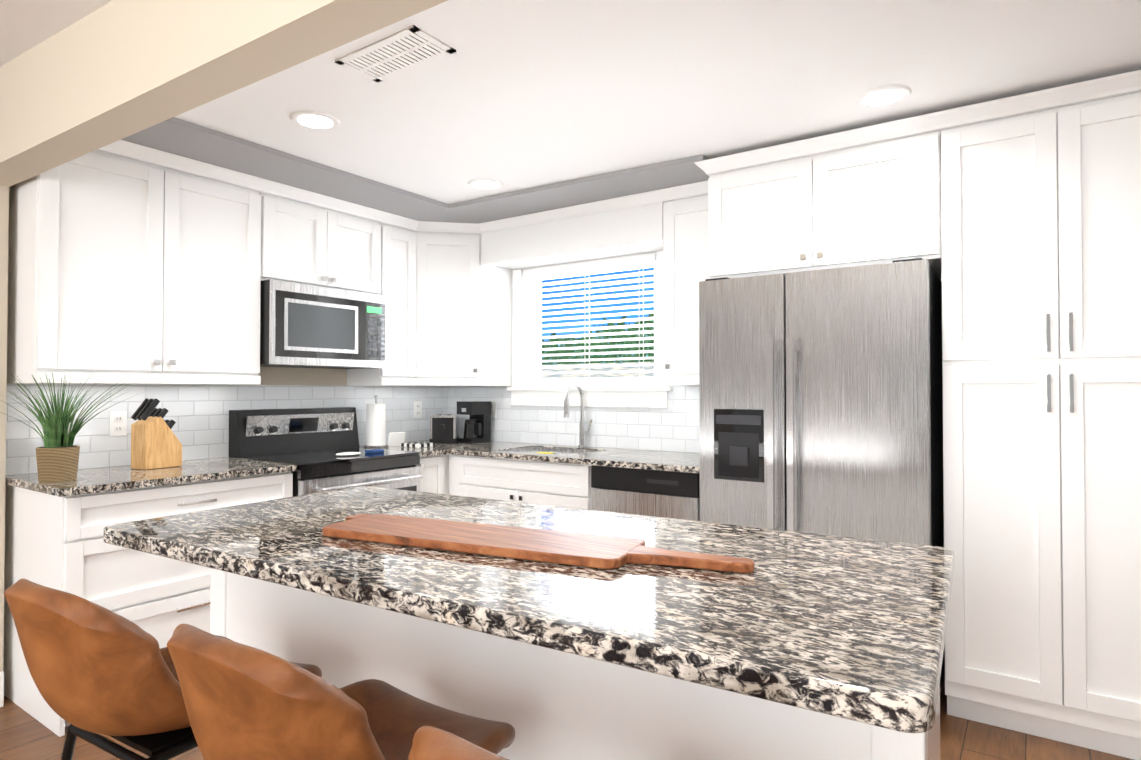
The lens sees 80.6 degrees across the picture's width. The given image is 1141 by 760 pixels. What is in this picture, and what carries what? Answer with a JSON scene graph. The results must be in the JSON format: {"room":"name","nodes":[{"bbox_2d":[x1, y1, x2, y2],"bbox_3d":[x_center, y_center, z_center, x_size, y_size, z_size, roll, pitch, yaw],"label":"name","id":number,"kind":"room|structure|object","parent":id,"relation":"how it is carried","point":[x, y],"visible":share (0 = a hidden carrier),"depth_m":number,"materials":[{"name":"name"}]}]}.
{"room":"kitchen","nodes":[
{"label":"kitchen","id":0,"kind":"room"},
{"bbox_2d":[0,185,8,671],"bbox_3d":[-3.633,0.275,3.520,3.122,2.100,0.225,-1,-1,35],"label":"wall","id":1,"kind":"structure","parent":0,"point":[4,205],"depth_m":2.72,"materials":[{"name":"beige paint"}]},
{"bbox_2d":[0,671,3,706],"bbox_3d":[-3.630,1.254,3.495,3.133,0.140,0.240,-1,-1,35],"label":"baseboard","id":2,"kind":"structure","parent":1,"relation":"attached to","point":[2,689],"depth_m":2.70,"materials":[{"name":"white wood"}]},
{"bbox_2d":[0,0,112,66],"bbox_3d":[-1.627,-1.183,-1.530,12.187,0.630,6.664,-1,-1,35],"label":"ceiling","id":3,"kind":"structure","parent":0,"point":[26,25],"depth_m":2.11,"materials":[{"name":"white paint"}]},
{"bbox_2d":[0,0,447,186],"bbox_3d":[0.093,-1.055,1.125,11.998,0.490,0.496,-1,-1,35],"label":"beam","id":4,"kind":"structure","parent":3,"relation":"attached to","point":[113,71],"depth_m":1.91,"materials":[{"name":"beige paint"}]},
{"bbox_2d":[3,187,424,671],"bbox_3d":[-1.666,0.031,3.973,0.150,2.600,2.760,-1,-1,35],"label":"wall","id":5,"kind":"structure","parent":0,"point":[298,376],"depth_m":3.92,"materials":[{"name":"beige paint"}]},
{"bbox_2d":[7,150,266,377],"bbox_3d":[-1.967,-0.495,3.121,0.330,0.937,0.929,-1,-1,35],"label":"upper cabinet","id":6,"kind":"object","parent":5,"relation":"attached to","point":[122,268],"depth_m":2.93,"materials":[{"name":"white wood"}]},
{"bbox_2d":[97,70,1140,233],"bbox_3d":[0.042,-0.997,2.544,3.682,0.051,2.290,-1,-1,35],"label":"crown molding","id":7,"kind":"structure","parent":6,"relation":"attached to","point":[1085,91],"depth_m":2.97,"materials":[{"name":"white wood"}]},
{"bbox_2d":[5,384,448,474],"bbox_3d":[-1.637,0.222,3.868,0.009,0.383,2.610,-1,-1,35],"label":"tile backsplash","id":8,"kind":"structure","parent":5,"relation":"on","point":[198,415],"depth_m":3.44,"materials":[{"name":"white tile"}]},
{"bbox_2d":[109,411,126,435],"bbox_3d":[-2.120,0.204,3.154,0.008,0.114,0.070,-1,-1,35],"label":"electrical outlet","id":9,"kind":"object","parent":8,"relation":"attached to","point":[117,423],"visible":1,"depth_m":3.15,"materials":[{"name":"white plastic"}]},
{"bbox_2d":[414,401,421,417],"bbox_3d":[-1.062,0.206,4.683,0.008,0.114,0.070,-1,-1,35],"label":"electrical outlet","id":10,"kind":"object","parent":8,"relation":"attached to","point":[417,409],"visible":1,"depth_m":4.68,"materials":[{"name":"white plastic"}]},
{"bbox_2d":[267,194,382,294],"bbox_3d":[-1.484,-0.728,3.821,0.330,0.450,0.754,-1,-1,35],"label":"upper cabinet","id":11,"kind":"object","parent":5,"relation":"attached to","point":[308,244],"depth_m":3.70,"materials":[{"name":"white wood"}]},
{"bbox_2d":[260,279,389,368],"bbox_3d":[-1.452,-0.287,3.793,0.403,0.426,0.754,-1,-1,35],"label":"microwave","id":12,"kind":"object","parent":11,"relation":"attached to","point":[306,326],"visible":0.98,"depth_m":3.62,"materials":[{"name":"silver metal"}]},
{"bbox_2d":[347,223,414,381],"bbox_3d":[-1.153,-0.479,4.254,0.378,0.937,0.330,-1,-1,35],"label":"upper cabinet","id":13,"kind":"object","parent":5,"relation":"attached to","point":[398,243],"depth_m":4.16,"materials":[{"name":"white wood"}]},
{"bbox_2d":[371,231,512,385],"bbox_3d":[-0.840,-0.452,4.501,0.611,0.982,0.678,-1,-1,35],"label":"upper cabinet","id":14,"kind":"object","parent":5,"relation":"attached to","point":[464,307],"depth_m":4.32,"materials":[{"name":"white wood"}]},
{"bbox_2d":[0,680,1133,759],"bbox_3d":[-0.850,1.295,-0.271,12.000,0.050,9.500,-1,-1,35],"label":"floor","id":15,"kind":"structure","parent":0,"point":[24,735],"depth_m":2.42,"materials":[{"name":"brown wood"}]},
{"bbox_2d":[61,724,197,759],"bbox_3d":[-0.829,0.997,1.415,0.418,0.599,0.459,0,-1,31],"label":"stool leg","id":16,"kind":"object","parent":15,"relation":"on","point":[168,745],"visible":0.29,"depth_m":1.30,"materials":[{"name":"black metal"}]},
{"bbox_2d":[4,579,321,735],"bbox_3d":[-0.837,0.535,1.404,0.437,0.327,0.526,-1,-1,35],"label":"seat","id":17,"kind":"object","parent":16,"relation":"on","point":[95,668],"visible":0.69,"depth_m":1.18,"materials":[{"name":"brown leather"}]},
{"bbox_2d":[4,472,292,736],"bbox_3d":[-1.847,0.875,3.019,0.620,0.884,0.929,-1,-1,35],"label":"base cabinet","id":18,"kind":"object","parent":15,"relation":"on","point":[55,542],"depth_m":2.68,"materials":[{"name":"white wood"}]},
{"bbox_2d":[5,440,699,496],"bbox_3d":[-0.695,0.420,3.217,2.294,0.029,2.602,-1,-1,35],"label":"countertop","id":19,"kind":"structure","parent":18,"relation":"on","point":[102,479],"depth_m":3.18,"materials":[{"name":"stone"}]},
{"bbox_2d":[0,373,147,482],"bbox_3d":[-1.978,0.182,2.666,0.590,0.427,0.608,-1,-1,35],"label":"plant","id":20,"kind":"object","parent":19,"relation":"on","point":[57,456],"visible":1,"depth_m":2.62,"materials":[{"name":"green plant"}]},
{"bbox_2d":[131,398,181,469],"bbox_3d":[-1.909,0.244,3.098,0.110,0.317,0.180,0,-1,27],"label":"knife block","id":21,"kind":"object","parent":19,"relation":"on","point":[156,443],"visible":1,"depth_m":3.05,"materials":[{"name":"brown wood"}]},
{"bbox_2d":[387,432,435,447],"bbox_3d":[-1.005,0.376,4.249,0.254,0.087,0.175,-1,-1,35],"label":"pot holder","id":22,"kind":"object","parent":19,"relation":"on","point":[396,438],"visible":1,"depth_m":4.25,"materials":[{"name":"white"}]},
{"bbox_2d":[429,414,458,442],"bbox_3d":[-0.867,0.331,4.629,0.176,0.186,0.302,0,-1,-5],"label":"toaster","id":23,"kind":"object","parent":19,"relation":"on","point":[444,428],"visible":0.98,"depth_m":4.50,"materials":[{"name":"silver metal"}]},
{"bbox_2d":[457,401,490,442],"bbox_3d":[-0.656,0.285,4.586,0.172,0.277,0.174,-1,-1,43],"label":"coffee maker","id":24,"kind":"object","parent":19,"relation":"on","point":[477,426],"visible":1,"depth_m":4.54,"materials":[{"name":"black plastic"}]},
{"bbox_2d":[499,446,601,454],"bbox_3d":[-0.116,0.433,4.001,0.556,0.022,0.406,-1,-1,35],"label":"sink","id":25,"kind":"object","parent":19,"relation":"in","point":[552,450],"visible":0.6,"depth_m":4.17,"materials":[{"name":"silver metal"}]},
{"bbox_2d":[564,383,592,447],"bbox_3d":[0.050,0.218,4.101,0.109,0.397,0.217,-1,-1,35],"label":"faucet","id":26,"kind":"object","parent":19,"relation":"on","point":[582,432],"visible":1,"depth_m":4.16,"materials":[{"name":"silver metal"}]},
{"bbox_2d":[229,407,422,495],"bbox_3d":[-1.306,0.744,3.677,0.727,1.165,0.754,-1,-1,35],"label":"range","id":27,"kind":"object","parent":15,"relation":"on","point":[310,443],"visible":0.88,"depth_m":3.65,"materials":[{"name":"black metal"}]},
{"bbox_2d":[336,449,383,455],"bbox_3d":[-1.157,0.399,3.692,0.098,0.018,0.293,-1,-1,35],"label":"spoon rest","id":28,"kind":"object","parent":27,"relation":"on","point":[371,451],"visible":1,"depth_m":3.70,"materials":[{"name":"white ceramic"}]},
{"bbox_2d":[416,454,447,494],"bbox_3d":[-1.081,0.891,4.125,0.620,0.884,0.233,-1,-1,35],"label":"base cabinet","id":29,"kind":"object","parent":15,"relation":"on","point":[434,469],"depth_m":4.00,"materials":[{"name":"white wood"}]},
{"bbox_2d":[359,446,420,456],"bbox_3d":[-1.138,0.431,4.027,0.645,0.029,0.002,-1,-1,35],"label":"countertop","id":30,"kind":"structure","parent":29,"relation":"on","point":[400,449],"depth_m":4.04,"materials":[{"name":"stone"}]},
{"bbox_2d":[363,395,387,447],"bbox_3d":[-1.217,0.254,4.206,0.150,0.327,0.150,-1,-1,35],"label":"paper towel","id":31,"kind":"object","parent":30,"relation":"on","point":[375,422],"visible":1,"depth_m":4.16,"materials":[{"name":"white paper"}]},
{"bbox_2d":[448,454,448,494],"bbox_3d":[-0.843,0.896,4.469,0.620,0.884,0.703,-1,-1,35],"label":"base cabinet","id":32,"kind":"object","parent":15,"relation":"on","point":[448,454],"depth_m":4.11,"materials":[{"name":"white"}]},
{"bbox_2d":[449,454,591,509],"bbox_3d":[-0.153,0.890,4.042,1.038,0.884,0.620,-1,-1,35],"label":"base cabinet","id":33,"kind":"object","parent":15,"relation":"on","point":[547,483],"visible":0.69,"depth_m":3.73,"materials":[{"name":"white wood"}]},
{"bbox_2d":[210,568,940,759],"bbox_3d":[-0.114,0.863,1.735,1.860,0.872,0.575,0,-1,31],"label":"kitchen island","id":34,"kind":"object","parent":15,"relation":"on","point":[548,703],"depth_m":1.38,"materials":[{"name":"white wood"}]},
{"bbox_2d":[103,486,954,732],"bbox_3d":[-0.183,0.403,1.646,1.930,0.041,0.890,0,-1,31],"label":"island countertop","id":35,"kind":"structure","parent":34,"relation":"on","point":[851,628],"depth_m":1.22,"materials":[{"name":"stone"}]},
{"bbox_2d":[322,514,754,572],"bbox_3d":[-0.124,0.369,1.537,1.064,0.020,0.210,0,-1,24],"label":"cutting board","id":36,"kind":"object","parent":35,"relation":"on","point":[581,549],"visible":1,"depth_m":1.49,"materials":[{"name":"brown wood"}]},
{"bbox_2d":[591,465,699,520],"bbox_3d":[0.524,0.884,3.572,0.601,0.882,0.607,-1,-1,35],"label":"dishwasher","id":37,"kind":"object","parent":15,"relation":"on","point":[664,494],"visible":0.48,"depth_m":3.31,"materials":[{"name":"grey metal"}]},
{"bbox_2d":[699,258,944,692],"bbox_3d":[1.134,0.434,3.002,0.903,1.767,0.820,-1,-1,35],"label":"fridge","id":38,"kind":"object","parent":15,"relation":"on","point":[820,401],"visible":0.6,"depth_m":2.69,"materials":[{"name":"grey metal"}]},
{"bbox_2d":[936,92,1140,759],"bbox_3d":[1.905,0.171,2.628,0.734,2.282,0.620,-1,-1,35],"label":"tall cabinet","id":39,"kind":"object","parent":15,"relation":"on","point":[1022,234],"depth_m":2.40,"materials":[{"name":"white wood"}]},
{"bbox_3d":[-0.373,0.993,1.161,0.433,0.599,0.472,-1,-1,35],"label":"stool leg","id":40,"kind":"object","parent":15,"relation":"on","visible":0},
{"bbox_2d":[167,624,514,759],"bbox_3d":[-0.383,0.531,1.149,0.433,0.327,0.521,-1,-1,35],"label":"seat","id":41,"kind":"object","parent":40,"relation":"on","point":[243,702],"visible":0.98,"depth_m":0.92,"materials":[{"name":"brown leather"}]},
{"bbox_3d":[0.082,0.989,0.834,0.418,0.599,0.459,-1,-1,35],"label":"stool leg","id":42,"kind":"object","parent":15,"relation":"on","visible":0},
{"bbox_2d":[408,726,508,759],"bbox_3d":[0.068,0.526,0.821,0.431,0.327,0.516,-1,-1,35],"label":"seat","id":43,"kind":"object","parent":42,"relation":"on","point":[431,743],"visible":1,"depth_m":0.68,"materials":[{"name":"brown leather"}]},
{"bbox_2d":[175,0,1140,203],"bbox_3d":[2.022,-1.106,1.410,9.150,0.080,2.805,-1,-1,35],"label":"ceiling","id":44,"kind":"structure","parent":0,"point":[514,95],"depth_m":2.36,"materials":[{"name":"white paint"}]},
{"bbox_2d":[290,110,339,129],"bbox_3d":[-1.026,-1.042,2.706,0.190,0.009,0.190,-1,-1,35],"label":"recessed light","id":45,"kind":"object","parent":44,"relation":"in","point":[313,119],"visible":0.96,"depth_m":2.69,"materials":[{"name":"white plastic"}]},
{"bbox_2d":[334,25,455,82],"bbox_3d":[-0.572,-1.051,2.185,0.380,0.006,0.180,-1,-1,35],"label":"ceiling vent","id":46,"kind":"object","parent":44,"relation":"in","point":[403,51],"visible":1,"depth_m":2.17,"materials":[{"name":"white metal"}]},
{"bbox_2d":[120,117,708,233],"bbox_3d":[-0.698,-1.027,3.233,2.300,0.024,2.616,-1,-1,35],"label":"soffit","id":47,"kind":"structure","parent":44,"relation":"attached to","point":[179,137],"depth_m":3.43,"materials":[{"name":"grey paint"}]},
{"bbox_2d":[468,178,503,189],"bbox_3d":[-0.446,-1.030,3.545,0.190,0.009,0.190,-1,-1,35],"label":"recessed light","id":48,"kind":"object","parent":44,"relation":"in","point":[485,183],"visible":1,"depth_m":3.52,"materials":[{"name":"white plastic"}]},
{"bbox_2d":[855,84,911,107],"bbox_3d":[1.155,-1.045,2.485,0.190,0.009,0.190,-1,-1,35],"label":"recessed light","id":49,"kind":"object","parent":44,"relation":"in","point":[883,96],"visible":0.98,"depth_m":2.47,"materials":[{"name":"white plastic"}]},
{"bbox_2d":[511,252,941,450],"bbox_3d":[2.780,0.010,2.489,9.150,2.600,0.140,-1,-1,35],"label":"wall","id":50,"kind":"structure","parent":0,"point":[590,260],"depth_m":4.23,"materials":[{"name":"white"}]},
{"bbox_2d":[449,385,698,452],"bbox_3d":[0.056,0.228,4.278,2.267,0.383,0.009,-1,-1,35],"label":"tile backsplash","id":51,"kind":"structure","parent":50,"relation":"on","point":[675,428],"depth_m":4.19,"materials":[{"name":"white tile"}]},
{"bbox_2d":[491,401,495,417],"bbox_3d":[-0.546,0.206,4.684,0.070,0.114,0.008,-1,-1,35],"label":"electrical outlet","id":52,"kind":"object","parent":51,"relation":"attached to","point":[493,409],"visible":0.6,"depth_m":4.67,"materials":[{"name":"white plastic"}]},
{"bbox_2d":[507,250,672,407],"bbox_3d":[0.122,-0.293,4.303,1.220,0.923,0.190,-1,-1,35],"label":"window","id":53,"kind":"structure","parent":50,"relation":"in","point":[653,396],"depth_m":4.32,"materials":[{"name":"white wood"}]},
{"bbox_2d":[523,254,655,385],"bbox_3d":[0.103,-0.353,4.277,0.992,0.778,0.065,-1,-1,35],"label":"window blind","id":54,"kind":"object","parent":53,"relation":"attached to","point":[612,263],"visible":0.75,"depth_m":4.25,"materials":[{"name":"white plastic"}]},
{"bbox_2d":[657,195,708,378],"bbox_3d":[0.741,-0.488,3.620,0.378,0.937,0.330,-1,-1,35],"label":"upper cabinet","id":55,"kind":"object","parent":50,"relation":"attached to","point":[676,231],"depth_m":3.54,"materials":[{"name":"white wood"}]},
{"bbox_2d":[708,130,943,278],"bbox_3d":[1.208,-0.715,3.123,0.956,0.497,0.620,-1,-1,35],"label":"upper cabinet","id":56,"kind":"object","parent":50,"relation":"attached to","point":[881,202],"depth_m":2.83,"materials":[{"name":"white wood"}]},
{"label":"outside","id":57,"kind":"structure","parent":0,"visible":0},
{"bbox_2d":[541,267,653,377],"bbox_3d":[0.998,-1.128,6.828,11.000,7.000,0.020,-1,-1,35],"label":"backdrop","id":58,"kind":"structure","parent":57,"point":[648,374],"depth_m":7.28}
]}

